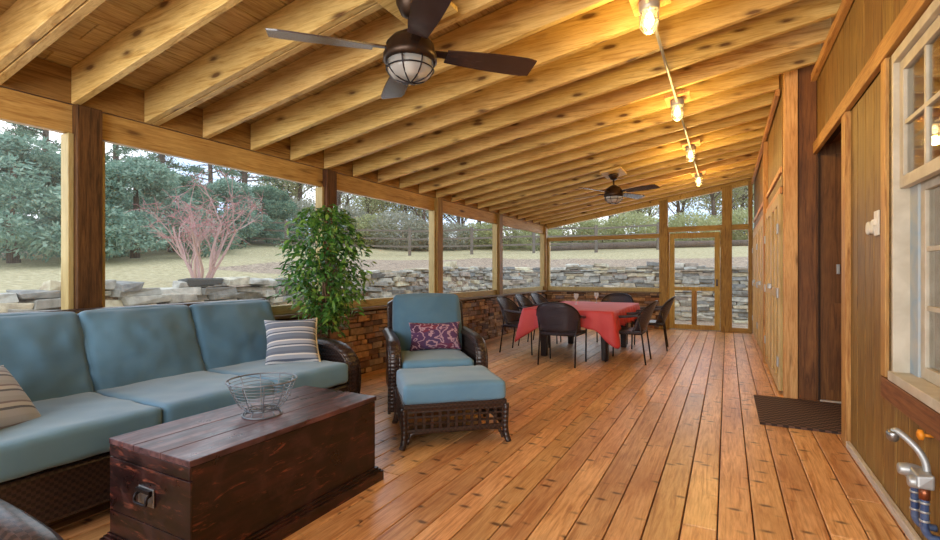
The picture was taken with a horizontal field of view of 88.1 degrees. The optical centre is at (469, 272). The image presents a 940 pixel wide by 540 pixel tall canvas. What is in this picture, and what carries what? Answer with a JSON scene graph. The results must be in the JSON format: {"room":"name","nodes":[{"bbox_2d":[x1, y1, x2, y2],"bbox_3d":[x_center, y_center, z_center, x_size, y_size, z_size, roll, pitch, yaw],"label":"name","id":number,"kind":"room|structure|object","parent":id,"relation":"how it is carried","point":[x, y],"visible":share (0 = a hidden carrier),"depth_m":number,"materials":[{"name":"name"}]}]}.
{"room":"screened porch","nodes":[
{"label":"screened porch","id":0,"kind":"room"},
{"bbox_2d":[72,104,547,373],"bbox_3d":[-1.228,0.101,6.159,0.350,2.438,12.940,0,0,28],"label":"wall","id":1,"kind":"structure","parent":0,"point":[483,315],"depth_m":5.05,"materials":[{"name":"brown"}]},
{"bbox_2d":[61,133,73,309],"bbox_3d":[-3.157,-0.258,2.338,0.102,1.335,2.065,0,0,28],"label":"window","id":2,"kind":"structure","parent":1,"relation":"in","point":[67,139],"depth_m":3.22,"materials":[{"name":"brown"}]},
{"bbox_2d":[103,142,323,314],"bbox_3d":[-2.108,-0.258,4.322,0.102,1.335,2.115,0,0,28],"label":"window","id":3,"kind":"structure","parent":1,"relation":"in","point":[319,191],"depth_m":4.78,"materials":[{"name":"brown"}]},
{"bbox_2d":[344,211,435,308],"bbox_3d":[-1.049,-0.258,6.324,0.102,1.335,2.105,0,0,28],"label":"window","id":4,"kind":"structure","parent":1,"relation":"in","point":[432,214],"depth_m":7.21,"materials":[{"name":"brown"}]},
{"bbox_2d":[451,224,497,297],"bbox_3d":[-0.002,-0.258,8.305,0.102,1.335,2.065,0,0,28],"label":"window","id":5,"kind":"structure","parent":1,"relation":"in","point":[494,226],"depth_m":9.18,"materials":[{"name":"brown"}]},
{"bbox_2d":[503,234,543,293],"bbox_3d":[1.139,-0.258,10.462,0.102,1.335,2.505,0,0,28],"label":"window","id":6,"kind":"structure","parent":1,"relation":"in","point":[526,289],"depth_m":11.53,"materials":[{"name":"brown"}]},
{"bbox_2d":[0,0,841,233],"bbox_3d":[1.316,-1.671,4.960,6.110,1.482,13.200,0,0,28],"label":"ceiling","id":7,"kind":"structure","parent":0,"point":[203,81],"depth_m":3.93,"materials":[{"name":"brown wood"}]},
{"bbox_2d":[266,0,536,98],"bbox_3d":[-0.325,-1.251,2.638,1.115,0.445,1.115,0,0,28],"label":"ceiling fan","id":8,"kind":"object","parent":7,"relation":"hanging from","point":[410,57],"visible":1,"depth_m":2.55,"materials":[{"name":"brown metal"}]},
{"bbox_2d":[576,173,659,203],"bbox_3d":[2.152,-1.253,7.278,1.115,0.448,1.115,0,0,8],"label":"ceiling fan","id":9,"kind":"object","parent":7,"relation":"hanging from","point":[613,194],"visible":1,"depth_m":7.18,"materials":[{"name":"brown metal"}]},
{"bbox_2d":[629,0,670,34],"bbox_3d":[1.095,-1.580,2.962,0.221,0.252,0.260,0,0,28],"label":"lamp","id":10,"kind":"object","parent":7,"relation":"attached to","point":[639,7],"visible":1,"depth_m":2.95,"materials":[{"name":"beige"}]},
{"bbox_2d":[653,15,677,101],"bbox_3d":[1.538,-1.625,3.808,0.022,0.022,1.782,0,0,28],"label":"conduit","id":11,"kind":"object","parent":7,"relation":"attached to","point":[656,30],"visible":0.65,"depth_m":3.70,"materials":[{"name":"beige metal"}]},
{"bbox_2d":[664,88,690,120],"bbox_3d":[1.988,-1.580,4.650,0.221,0.252,0.260,0,0,28],"label":"lamp","id":12,"kind":"object","parent":7,"relation":"attached to","point":[683,96],"visible":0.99,"depth_m":4.61,"materials":[{"name":"beige"}]},
{"bbox_2d":[681,139,700,161],"bbox_3d":[2.881,-1.580,6.339,0.221,0.252,0.260,0,0,28],"label":"lamp","id":13,"kind":"object","parent":7,"relation":"attached to","point":[694,143],"visible":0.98,"depth_m":6.29,"materials":[{"name":"beige"}]},
{"bbox_2d":[45,327,908,539],"bbox_3d":[1.289,1.270,4.862,6.133,0.140,13.000,0,0,28],"label":"floor","id":14,"kind":"structure","parent":0,"point":[674,446],"depth_m":3.08,"materials":[{"name":"brown wood"}]},
{"bbox_2d":[0,499,63,539],"bbox_3d":[-1.441,0.700,0.920,0.908,1.002,0.861,0,0,28],"label":"wicker armchair","id":15,"kind":"object","parent":14,"relation":"on","point":[15,524],"visible":1,"depth_m":1.14,"materials":[{"name":"brown wicker"}]},
{"bbox_2d":[0,299,360,523],"bbox_3d":[-1.930,0.712,3.114,1.143,0.976,2.496,0,0,28],"label":"wicker sofa","id":16,"kind":"object","parent":14,"relation":"on","point":[92,376],"visible":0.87,"depth_m":2.83,"materials":[{"name":"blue fabric"}]},
{"bbox_2d":[0,365,40,429],"bbox_3d":[-2.204,0.580,2.185,0.294,0.328,0.427,0,0,7],"label":"throw pillow","id":17,"kind":"object","parent":16,"relation":"on","point":[16,407],"visible":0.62,"depth_m":2.24,"materials":[{"name":"beige fabric"}]},
{"bbox_2d":[0,311,93,401],"bbox_3d":[-2.522,0.510,2.639,0.378,0.571,0.740,0,0,28],"label":"cushion","id":18,"kind":"object","parent":16,"relation":"on","point":[50,355],"depth_m":2.72,"materials":[{"name":"blue fabric"}]},
{"bbox_2d":[0,392,161,482],"bbox_3d":[-2.139,0.776,2.427,0.868,0.184,0.713,0,0,28],"label":"seat cushion","id":19,"kind":"object","parent":16,"relation":"on","point":[72,429],"depth_m":2.25,"materials":[{"name":"blue fabric"}]},
{"bbox_2d":[77,305,204,390],"bbox_3d":[-2.197,0.510,3.261,0.380,0.571,0.743,0,0,28],"label":"cushion","id":20,"kind":"object","parent":16,"relation":"on","point":[120,346],"depth_m":3.14,"materials":[{"name":"blue fabric"}]},
{"bbox_2d":[94,371,272,423],"bbox_3d":[-1.809,0.776,3.049,0.869,0.186,0.713,0,0,28],"label":"seat cushion","id":21,"kind":"object","parent":16,"relation":"on","point":[177,395],"depth_m":2.89,"materials":[{"name":"blue fabric"}]},
{"bbox_2d":[189,300,274,370],"bbox_3d":[-1.867,0.510,3.878,0.382,0.571,0.738,0,0,28],"label":"cushion","id":22,"kind":"object","parent":16,"relation":"on","point":[226,333],"depth_m":3.72,"materials":[{"name":"blue fabric"}]},
{"bbox_2d":[206,359,347,393],"bbox_3d":[-1.480,0.776,3.673,0.869,0.186,0.713,0,0,28],"label":"seat cushion","id":23,"kind":"object","parent":16,"relation":"on","point":[325,374],"depth_m":3.54,"materials":[{"name":"blue fabric"}]},
{"bbox_2d":[264,317,320,364],"bbox_3d":[-1.394,0.535,3.819,0.409,0.339,0.252,0,0,-24],"label":"throw pillow","id":24,"kind":"object","parent":16,"relation":"on","point":[291,341],"visible":0.92,"depth_m":3.76,"materials":[{"name":"grey fabric"}]},
{"bbox_2d":[99,386,383,539],"bbox_3d":[-1.053,0.957,2.459,0.630,0.487,1.167,0,0,28],"label":"wooden chest","id":25,"kind":"object","parent":14,"relation":"on","point":[218,474],"visible":1,"depth_m":2.14,"materials":[{"name":"red wood"}]},
{"bbox_2d":[225,372,297,419],"bbox_3d":[-1.047,0.622,2.448,0.337,0.179,0.337,0,0,-4],"label":"wire bowl","id":26,"kind":"object","parent":25,"relation":"on","point":[262,409],"visible":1,"depth_m":2.41,"materials":[{"name":"grey"}]},
{"bbox_2d":[267,203,376,338],"bbox_3d":[-1.377,0.261,4.620,0.967,1.877,0.964,0,0,-43],"label":"potted ficus","id":27,"kind":"object","parent":14,"relation":"on","point":[331,305],"visible":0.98,"depth_m":4.49,"materials":[{"name":"green"}]},
{"bbox_2d":[382,293,487,413],"bbox_3d":[-0.363,0.700,4.553,0.861,1.002,0.908,0,0,-13],"label":"wicker armchair","id":28,"kind":"object","parent":14,"relation":"on","point":[404,309],"visible":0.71,"depth_m":4.63,"materials":[{"name":"blue fabric"}]},
{"bbox_2d":[392,293,461,350],"bbox_3d":[-0.422,0.500,4.801,0.684,0.602,0.320,0,0,-13],"label":"cushion","id":29,"kind":"object","parent":28,"relation":"on","point":[412,307],"depth_m":4.72,"materials":[{"name":"blue fabric"}]},
{"bbox_2d":[409,321,461,350],"bbox_3d":[-0.332,0.600,4.632,0.502,0.258,0.138,0,0,-14],"label":"lumbar pillow","id":30,"kind":"object","parent":28,"relation":"on","point":[424,336],"visible":1,"depth_m":4.59,"materials":[{"name":"fabric"}]},
{"bbox_2d":[401,349,473,368],"bbox_3d":[-0.338,0.826,4.446,0.630,0.199,0.690,0,0,-13],"label":"seat cushion","id":31,"kind":"object","parent":28,"relation":"on","point":[427,358],"depth_m":4.19,"materials":[{"name":"blue fabric"}]},
{"bbox_2d":[392,365,510,450],"bbox_3d":[-0.165,0.980,3.679,0.798,0.458,0.664,0,0,-13],"label":"wicker ottoman","id":32,"kind":"object","parent":14,"relation":"on","point":[432,389],"visible":1,"depth_m":3.41,"materials":[{"name":"blue fabric"}]},
{"bbox_2d":[396,365,505,404],"bbox_3d":[-0.164,0.835,3.679,0.741,0.168,0.619,0,0,-13],"label":"cushion","id":33,"kind":"object","parent":32,"relation":"on","point":[457,385],"depth_m":3.43,"materials":[{"name":"blue fabric"}]},
{"bbox_2d":[497,296,532,354],"bbox_3d":[0.748,0.782,7.466,0.644,0.838,0.620,0,0,28],"label":"dining chair","id":34,"kind":"object","parent":14,"relation":"on","point":[510,311],"visible":0.59,"depth_m":7.58,"materials":[{"name":"wicker"}]},
{"bbox_2d":[515,294,557,347],"bbox_3d":[1.089,0.782,8.154,0.644,0.838,0.620,0,0,25],"label":"dining chair","id":35,"kind":"object","parent":14,"relation":"on","point":[522,301],"visible":0.38,"depth_m":8.34,"materials":[{"name":"wicker"}]},
{"bbox_2d":[530,293,560,341],"bbox_3d":[1.433,0.782,8.803,0.644,0.838,0.620,0,0,30],"label":"dining chair","id":36,"kind":"object","parent":14,"relation":"on","point":[537,298],"visible":0.29,"depth_m":9.00,"materials":[{"name":"wicker"}]},
{"bbox_2d":[536,302,586,367],"bbox_3d":[1.202,0.782,6.424,0.620,0.838,0.644,0,0,28],"label":"dining chair","id":37,"kind":"object","parent":14,"relation":"on","point":[554,318],"visible":0.88,"depth_m":6.22,"materials":[{"name":"wicker"}]},
{"bbox_2d":[540,324,626,360],"bbox_3d":[1.762,0.850,7.417,1.220,0.700,2.040,0,0,28],"label":"dining table","id":38,"kind":"object","parent":14,"relation":"on","point":[623,337],"visible":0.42,"depth_m":7.02,"materials":[{"name":"brown wood"}]},
{"bbox_2d":[515,301,639,348],"bbox_3d":[1.760,0.730,7.411,1.432,0.470,2.242,0,0,28],"label":"tablecloth","id":39,"kind":"object","parent":38,"relation":"on","point":[601,317],"visible":0.58,"depth_m":6.59,"materials":[{"name":"fabric"}]},
{"bbox_2d":[596,293,633,343],"bbox_3d":[2.570,0.782,8.583,0.620,0.838,0.644,0,0,28],"label":"dining chair","id":40,"kind":"object","parent":14,"relation":"on","point":[613,297],"visible":0.17,"depth_m":8.81,"materials":[{"name":"brown metal"}]},
{"bbox_2d":[605,300,657,364],"bbox_3d":[2.219,0.782,6.638,0.644,0.838,0.620,0,0,28],"label":"dining chair","id":41,"kind":"object","parent":14,"relation":"on","point":[644,316],"visible":0.73,"depth_m":6.39,"materials":[{"name":"wicker"}]},
{"bbox_2d":[631,296,674,350],"bbox_3d":[2.933,0.782,7.763,0.644,0.838,0.620,0,0,23],"label":"dining chair","id":42,"kind":"object","parent":14,"relation":"on","point":[664,310],"visible":0.73,"depth_m":7.51,"materials":[{"name":"wicker"}]},
{"bbox_2d":[754,395,840,433],"bbox_3d":[2.881,1.192,4.110,0.790,0.016,1.000,0,0,28],"label":"door mat","id":43,"kind":"object","parent":14,"relation":"on","point":[819,416],"visible":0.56,"depth_m":4.09,"materials":[{"name":"fabric"}]},
{"bbox_2d":[546,178,752,332],"bbox_3d":[3.777,-0.359,10.791,4.310,3.357,0.350,0,0,28],"label":"wall","id":44,"kind":"structure","parent":0,"point":[644,299],"depth_m":10.30,"materials":[{"name":"brown"}]},
{"bbox_2d":[548,234,658,291],"bbox_3d":[2.986,-0.541,11.091,2.510,1.897,0.070,0,0,28],"label":"window","id":45,"kind":"structure","parent":44,"relation":"in","point":[640,236],"depth_m":11.09,"materials":[{"name":"brown wood"}]},
{"bbox_2d":[668,230,721,331],"bbox_3d":[4.690,0.165,10.164,1.028,2.070,0.115,0,0,28],"label":"door","id":46,"kind":"structure","parent":44,"relation":"in","point":[718,235],"depth_m":10.13,"materials":[{"name":"brown wood"}]},
{"bbox_2d":[668,225,721,231],"bbox_3d":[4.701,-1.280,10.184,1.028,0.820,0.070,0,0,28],"label":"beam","id":47,"kind":"structure","parent":44,"relation":"in","point":[710,227],"depth_m":10.15,"materials":[{"name":"brown wood"}]},
{"bbox_2d":[732,224,747,332],"bbox_3d":[5.441,-0.290,9.792,0.286,2.980,0.070,0,0,28],"label":"window","id":48,"kind":"structure","parent":44,"relation":"in","point":[734,226],"depth_m":9.76,"materials":[{"name":"brown wood"}]},
{"bbox_2d":[754,74,782,227],"bbox_3d":[4.438,-0.375,7.248,0.110,3.350,5.635,0,0,28],"label":"wall","id":49,"kind":"structure","parent":0,"point":[775,135],"depth_m":5.68,"materials":[{"name":"brown"}]},
{"bbox_2d":[752,231,754,335],"bbox_3d":[5.406,0.193,9.239,0.080,1.955,0.802,0,0,28],"label":"door","id":50,"kind":"structure","parent":49,"relation":"in","point":[753,248],"depth_m":9.38,"materials":[{"name":"brown wood"}]},
{"bbox_2d":[753,228,756,339],"bbox_3d":[5.023,0.193,8.515,0.080,1.955,0.802,0,0,28],"label":"door","id":51,"kind":"structure","parent":49,"relation":"in","point":[755,280],"depth_m":8.72,"materials":[{"name":"brown wood"}]},
{"bbox_2d":[757,221,760,349],"bbox_3d":[4.607,0.193,7.728,0.080,1.955,0.842,0,0,28],"label":"door","id":52,"kind":"structure","parent":49,"relation":"in","point":[759,225],"depth_m":7.68,"materials":[{"name":"brown wood"}]},
{"bbox_2d":[759,218,762,353],"bbox_3d":[4.202,0.193,6.963,0.080,1.955,0.852,0,0,28],"label":"door","id":53,"kind":"structure","parent":49,"relation":"in","point":[761,281],"depth_m":7.20,"materials":[{"name":"brown wood"}]},
{"bbox_2d":[763,141,767,362],"bbox_3d":[3.970,-0.275,6.532,0.052,2.950,0.140,0,0,28],"label":"trim","id":54,"kind":"structure","parent":49,"relation":"attached to","point":[765,144],"depth_m":6.48,"materials":[{"name":"brown wood"}]},
{"bbox_2d":[751,89,779,183],"bbox_3d":[4.329,-1.797,7.236,0.039,0.068,5.440,0,0,28],"label":"trim","id":55,"kind":"structure","parent":49,"relation":"attached to","point":[777,91],"depth_m":5.92,"materials":[{"name":"brown wood"}]},
{"bbox_2d":[764,206,770,372],"bbox_3d":[3.726,0.193,6.061,0.080,1.955,0.932,0,0,28],"label":"door","id":56,"kind":"structure","parent":49,"relation":"in","point":[767,238],"depth_m":6.01,"materials":[{"name":"brown wood"}]},
{"bbox_2d":[753,167,781,222],"bbox_3d":[4.341,-1.020,7.201,0.022,0.060,5.450,0,0,28],"label":"trim","id":57,"kind":"structure","parent":49,"relation":"attached to","point":[779,172],"depth_m":5.70,"materials":[{"name":"brown wood"}]},
{"bbox_2d":[768,194,782,390],"bbox_3d":[3.282,0.193,5.222,0.080,1.955,0.932,0,0,28],"label":"door","id":58,"kind":"structure","parent":49,"relation":"in","point":[776,285],"depth_m":4.90,"materials":[{"name":"brown wood"}]},
{"bbox_2d":[798,46,939,400],"bbox_3d":[3.405,-0.425,3.765,1.300,3.250,1.440,0,0,28],"label":"wall","id":59,"kind":"structure","parent":0,"point":[807,90],"depth_m":4.59,"materials":[{"name":"wood"}]},
{"bbox_2d":[783,69,797,398],"bbox_3d":[3.094,-0.428,4.696,0.110,3.256,0.125,0,0,28],"label":"trim","id":60,"kind":"structure","parent":59,"relation":"attached to","point":[790,79],"depth_m":4.64,"materials":[{"name":"brown wood"}]},
{"bbox_2d":[818,153,840,400],"bbox_3d":[3.665,0.040,4.333,0.912,2.320,0.068,0,0,28],"label":"door","id":61,"kind":"structure","parent":59,"relation":"in","point":[829,166],"depth_m":4.50,"materials":[{"name":"brown wood"}]},
{"bbox_2d":[817,0,939,539],"bbox_3d":[1.642,-0.290,1.394,0.100,3.220,7.200,0,0,28],"label":"wall","id":62,"kind":"structure","parent":0,"point":[866,23],"depth_m":2.91,"materials":[{"name":"brown"}]},
{"bbox_2d":[811,0,853,81],"bbox_3d":[1.569,-1.842,1.422,0.044,0.075,7.180,0,0,28],"label":"trim","id":63,"kind":"structure","parent":62,"relation":"attached to","point":[845,5],"depth_m":3.74,"materials":[{"name":"brown wood"}]},
{"bbox_2d":[841,111,850,446],"bbox_3d":[2.683,0.043,3.372,0.150,2.313,0.130,0,0,28],"label":"trim","id":64,"kind":"structure","parent":62,"relation":"attached to","point":[846,118],"depth_m":3.35,"materials":[{"name":"brown wood"}]},
{"bbox_2d":[813,0,932,154],"bbox_3d":[1.587,-1.167,1.435,0.034,0.105,7.220,0,0,28],"label":"trim","id":65,"kind":"structure","parent":62,"relation":"attached to","point":[913,10],"depth_m":2.65,"materials":[{"name":"brown wood"}]},
{"bbox_2d":[871,210,879,235],"bbox_3d":[2.275,-0.280,2.728,0.024,0.140,0.090,0,0,28],"label":"switch plate","id":66,"kind":"object","parent":62,"relation":"attached to","point":[875,222],"visible":1,"depth_m":2.71,"materials":[{"name":"beige plastic"}]},
{"bbox_2d":[846,441,921,539],"bbox_3d":[1.250,1.177,0.791,0.026,0.043,5.768,0,0,28],"label":"baseboard","id":67,"kind":"structure","parent":62,"relation":"attached to","point":[893,508],"depth_m":2.53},
{"bbox_2d":[881,57,890,376],"bbox_3d":[2.178,-0.286,2.545,0.027,1.653,0.085,0,0,28],"label":"trim","id":68,"kind":"structure","parent":62,"relation":"attached to","point":[885,64],"depth_m":2.51,"materials":[{"name":"brown wood"}]},
{"bbox_2d":[889,56,891,370],"bbox_3d":[2.161,-0.280,2.474,0.032,1.640,0.050,0,0,28],"label":"trim","id":69,"kind":"structure","parent":62,"relation":"attached to","point":[890,59],"depth_m":2.48,"materials":[{"name":"brown wood"}]},
{"bbox_2d":[881,376,939,441],"bbox_3d":[1.047,0.598,0.408,0.029,0.105,4.900,0,0,28],"label":"trim","id":70,"kind":"structure","parent":62,"relation":"attached to","point":[924,416],"depth_m":2.13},
{"bbox_2d":[885,427,939,539],"bbox_3d":[1.792,0.842,1.962,0.162,0.403,0.199,0,0,28],"label":"mixer tap","id":71,"kind":"object","parent":62,"relation":"attached to","point":[920,480],"visible":1,"depth_m":1.93,"materials":[{"name":"silver metal"}]},
{"bbox_2d":[888,0,939,412],"bbox_3d":[2.150,-0.410,1.872,0.610,3.300,2.400,0,0,28],"label":"window","id":72,"kind":"structure","parent":62,"relation":"in","point":[915,172],"depth_m":2.33,"materials":[{"name":"beige paint"}]},
{"label":"outside","id":73,"kind":"structure","parent":0,"visible":0},
{"bbox_2d":[0,236,747,330],"bbox_3d":[0.190,-1.378,37.795,125.000,5.476,127.000,0,0,28],"label":"ground","id":74,"kind":"structure","parent":73,"point":[159,269],"depth_m":15.39,"materials":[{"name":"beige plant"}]},
{"bbox_2d":[0,122,60,154],"bbox_3d":[-21.433,-6.284,25.248,4.542,9.844,4.820,0,0,-24],"label":"pine tree","id":75,"kind":"object","parent":74,"relation":"on","point":[29,131],"visible":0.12,"depth_m":24.36,"materials":[{"name":"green plant"}]},
{"bbox_2d":[0,131,142,262],"bbox_3d":[-12.233,-1.931,13.178,5.468,3.748,6.402,0,0,-37],"label":"evergreen tree","id":76,"kind":"object","parent":74,"relation":"on","point":[34,169],"visible":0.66,"depth_m":12.30,"materials":[{"name":"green plant"}]},
{"bbox_2d":[17,155,219,257],"bbox_3d":[-10.688,-2.028,15.330,5.104,3.498,5.975,0,0,-25],"label":"evergreen tree","id":77,"kind":"object","parent":74,"relation":"on","point":[153,179],"visible":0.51,"depth_m":14.89,"materials":[{"name":"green plant"}]},
{"bbox_2d":[105,144,142,164],"bbox_3d":[-19.360,-6.902,26.953,4.882,10.739,3.872,0,0,17],"label":"pine tree","id":78,"kind":"object","parent":74,"relation":"on","point":[116,151],"visible":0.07,"depth_m":26.05,"materials":[{"name":"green plant"}]},
{"bbox_2d":[142,151,207,177],"bbox_3d":[-19.844,-7.331,30.597,5.302,10.829,4.996,0,0,27],"label":"pine tree","id":79,"kind":"object","parent":74,"relation":"on","point":[160,157],"visible":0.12,"depth_m":31.05,"materials":[{"name":"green plant"}]},
{"bbox_2d":[118,173,249,251],"bbox_3d":[-11.830,-2.371,20.040,5.423,3.433,5.641,0,0,15],"label":"evergreen tree","id":80,"kind":"object","parent":74,"relation":"on","point":[183,179],"visible":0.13,"depth_m":19.79,"materials":[{"name":"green plant"}]},
{"bbox_2d":[125,169,264,277],"bbox_3d":[-4.718,-0.818,8.454,2.153,2.099,2.612,0,0,-14],"label":"shrub","id":81,"kind":"object","parent":74,"relation":"on","point":[197,261],"visible":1,"depth_m":8.59,"materials":[{"name":"pink plant"}]},
{"bbox_2d":[181,164,239,183],"bbox_3d":[-15.737,-6.819,29.977,4.625,10.174,3.668,0,0,10],"label":"pine tree","id":82,"kind":"object","parent":74,"relation":"on","point":[196,169],"visible":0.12,"depth_m":29.39,"materials":[{"name":"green plant"}]},
{"bbox_2d":[165,177,283,243],"bbox_3d":[-12.220,-2.976,23.876,5.208,3.570,6.097,0,0,18],"label":"evergreen tree","id":83,"kind":"object","parent":74,"relation":"on","point":[219,186],"visible":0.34,"depth_m":23.36,"materials":[{"name":"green plant"}]},
{"bbox_2d":[215,167,290,186],"bbox_3d":[-15.260,-7.983,34.169,5.450,11.813,5.784,0,0,-5],"label":"pine tree","id":84,"kind":"object","parent":74,"relation":"on","point":[244,175],"visible":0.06,"depth_m":34.05,"materials":[{"name":"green plant"}]},
{"bbox_2d":[228,184,309,242],"bbox_3d":[-11.395,-3.183,26.609,5.528,3.365,5.315,0,0,44],"label":"evergreen tree","id":85,"kind":"object","parent":74,"relation":"on","point":[276,204],"visible":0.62,"depth_m":26.04,"materials":[{"name":"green plant"}]},
{"bbox_2d":[249,174,314,204],"bbox_3d":[-13.988,-6.952,37.032,5.635,9.091,6.547,0,0,-7],"label":"tree","id":86,"kind":"object","parent":74,"relation":"on","point":[293,185],"visible":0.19,"depth_m":36.42,"materials":[{"name":"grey plant"}]},
{"bbox_2d":[270,198,314,239],"bbox_3d":[-10.780,-3.350,30.779,4.476,2.958,4.478,0,0,5],"label":"shrub","id":87,"kind":"object","parent":74,"relation":"on","point":[308,204],"visible":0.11,"depth_m":29.81,"materials":[{"name":"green plant"}]},
{"bbox_2d":[268,180,361,211],"bbox_3d":[-8.996,-7.913,35.793,9.977,12.227,6.999,0,0,9],"label":"tree","id":88,"kind":"object","parent":74,"relation":"on","point":[339,195],"visible":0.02,"depth_m":34.77,"materials":[{"name":"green plant"}]},
{"bbox_2d":[337,203,371,243],"bbox_3d":[-7.890,-3.023,30.800,4.102,2.710,4.100,0,0,2],"label":"shrub","id":89,"kind":"object","parent":74,"relation":"on","point":[353,212],"visible":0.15,"depth_m":30.11,"materials":[{"name":"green plant"}]},
{"bbox_2d":[341,192,373,213],"bbox_3d":[-11.385,-8.108,47.342,7.973,10.581,6.391,0,0,16],"label":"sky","id":90,"kind":"structure","parent":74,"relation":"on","point":[344,197],"depth_m":47.15,"materials":[{"name":"white"}]},
{"bbox_2d":[340,194,394,216],"bbox_3d":[-6.796,-5.653,33.801,4.770,7.897,5.951,0,0,36],"label":"tree","id":91,"kind":"object","parent":74,"relation":"on","point":[370,203],"visible":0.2,"depth_m":33.34,"materials":[{"name":"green plant"}]},
{"bbox_2d":[345,213,398,247],"bbox_3d":[-6.090,-2.575,30.113,3.412,2.252,3.416,0,0,26],"label":"shrub","id":92,"kind":"object","parent":74,"relation":"on","point":[361,223],"visible":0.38,"depth_m":29.23,"materials":[{"name":"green plant"}]},
{"bbox_2d":[0,261,747,323],"bbox_3d":[3.677,0.528,4.820,15.902,1.717,19.247,0,0,28],"label":"stone wall","id":93,"kind":"structure","parent":74,"relation":"on","point":[131,293],"depth_m":12.23,"materials":[{"name":"stone"}]},
{"bbox_2d":[178,278,223,286],"bbox_3d":[-3.918,0.135,7.076,0.340,0.130,0.525,0,0,38],"label":"rock","id":94,"kind":"object","parent":93,"relation":"on","point":[192,282],"visible":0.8,"depth_m":6.94,"materials":[{"name":"grey stone"}]},
{"bbox_2d":[365,209,428,250],"bbox_3d":[-4.379,-2.580,29.753,4.042,2.670,4.040,0,0,17],"label":"shrub","id":95,"kind":"object","parent":74,"relation":"on","point":[404,218],"visible":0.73,"depth_m":28.78,"materials":[{"name":"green plant"}]},
{"bbox_2d":[375,201,428,227],"bbox_3d":[-4.620,-6.132,34.952,6.633,9.211,5.709,0,0,44],"label":"tree","id":96,"kind":"object","parent":74,"relation":"on","point":[393,204],"visible":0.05,"depth_m":33.99,"materials":[{"name":"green plant"}]},
{"bbox_2d":[388,203,427,243],"bbox_3d":[-3.546,-6.139,33.244,7.945,9.737,5.574,0,0,-39],"label":"tree","id":97,"kind":"object","parent":74,"relation":"on","point":[423,214],"visible":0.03,"depth_m":32.32,"materials":[{"name":"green plant"}]},
{"bbox_2d":[399,220,448,250],"bbox_3d":[-2.916,-2.339,30.656,3.287,2.172,3.289,0,0,29],"label":"shrub","id":98,"kind":"object","parent":74,"relation":"on","point":[427,225],"visible":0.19,"depth_m":29.86,"materials":[{"name":"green plant"}]},
{"bbox_2d":[222,220,658,255],"bbox_3d":[-1.442,-1.761,24.010,21.589,2.016,0.171,0,0,0],"label":"rail fence","id":99,"kind":"object","parent":74,"relation":"on","point":[595,227],"visible":0.62,"depth_m":23.96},
{"bbox_2d":[443,221,474,250],"bbox_3d":[-1.111,-2.305,30.586,3.006,1.986,3.004,0,0,15],"label":"shrub","id":100,"kind":"object","parent":74,"relation":"on","point":[455,234],"visible":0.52,"depth_m":29.85,"materials":[{"name":"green plant"}]},
{"bbox_2d":[458,222,491,248],"bbox_3d":[0.636,-2.334,30.903,2.816,1.857,2.812,0,0,28],"label":"shrub","id":101,"kind":"object","parent":74,"relation":"on","point":[477,225],"visible":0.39,"depth_m":30.20,"materials":[{"name":"green plant"}]},
{"bbox_2d":[479,222,530,249],"bbox_3d":[2.372,-2.549,30.368,3.690,2.433,3.686,0,0,20],"label":"shrub","id":102,"kind":"object","parent":74,"relation":"on","point":[506,240],"visible":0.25,"depth_m":29.55,"materials":[{"name":"green plant"}]},
{"bbox_2d":[517,229,561,249],"bbox_3d":[4.155,-2.150,28.874,2.770,1.826,2.766,0,0,17],"label":"shrub","id":103,"kind":"object","parent":74,"relation":"on","point":[551,232],"visible":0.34,"depth_m":28.31,"materials":[{"name":"green plant"}]},
{"bbox_2d":[551,219,601,245],"bbox_3d":[6.353,-2.661,30.356,3.824,2.521,3.819,0,0,-24],"label":"shrub","id":104,"kind":"object","parent":74,"relation":"on","point":[579,224],"visible":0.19,"depth_m":29.17,"materials":[{"name":"green plant"}]},
{"bbox_2d":[576,219,623,244],"bbox_3d":[7.892,-2.333,29.467,3.003,1.983,3.007,0,0,-10],"label":"shrub","id":105,"kind":"object","parent":74,"relation":"on","point":[602,222],"visible":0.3,"depth_m":28.67,"materials":[{"name":"green plant"}]},
{"bbox_2d":[601,211,658,241],"bbox_3d":[9.620,-2.493,28.888,3.613,2.382,3.608,0,0,14],"label":"shrub","id":106,"kind":"object","parent":74,"relation":"on","point":[635,221],"visible":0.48,"depth_m":28.03,"materials":[{"name":"green plant"}]},
{"bbox_2d":[551,240,747,250],"bbox_3d":[10.858,-1.446,24.845,14.056,0.397,0.638,0,0,23],"label":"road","id":107,"kind":"structure","parent":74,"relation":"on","point":[678,244],"depth_m":25.61,"materials":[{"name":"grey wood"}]},
{"bbox_2d":[657,194,718,219],"bbox_3d":[15.682,-7.782,37.219,6.961,11.230,8.087,0,0,-37],"label":"tree","id":108,"kind":"object","parent":74,"relation":"on","point":[677,204],"visible":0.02,"depth_m":36.59,"materials":[{"name":"green plant"}]},
{"bbox_2d":[668,211,720,240],"bbox_3d":[13.104,-2.561,28.933,3.503,2.312,3.507,0,0,-22],"label":"shrub","id":109,"kind":"object","parent":74,"relation":"on","point":[699,221],"visible":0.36,"depth_m":28.15,"materials":[{"name":"green plant"}]},
{"bbox_2d":[695,186,753,217],"bbox_3d":[18.289,-7.073,34.465,5.617,9.812,8.006,0,0,7],"label":"tree","id":110,"kind":"object","parent":74,"relation":"on","point":[712,198],"visible":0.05,"depth_m":34.64,"materials":[{"name":"grey plant"}]},
{"bbox_2d":[697,184,753,218],"bbox_3d":[20.206,-7.247,36.056,6.140,10.165,7.659,0,0,15],"label":"tree","id":111,"kind":"object","parent":74,"relation":"on","point":[746,188],"visible":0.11,"depth_m":35.99,"materials":[{"name":"green plant"}]},
{"bbox_2d":[717,207,753,239],"bbox_3d":[16.612,-2.885,29.118,3.419,2.257,3.423,0,0,19],"label":"shrub","id":112,"kind":"object","parent":74,"relation":"on","point":[740,214],"visible":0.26,"depth_m":28.49,"materials":[{"name":"green plant"}]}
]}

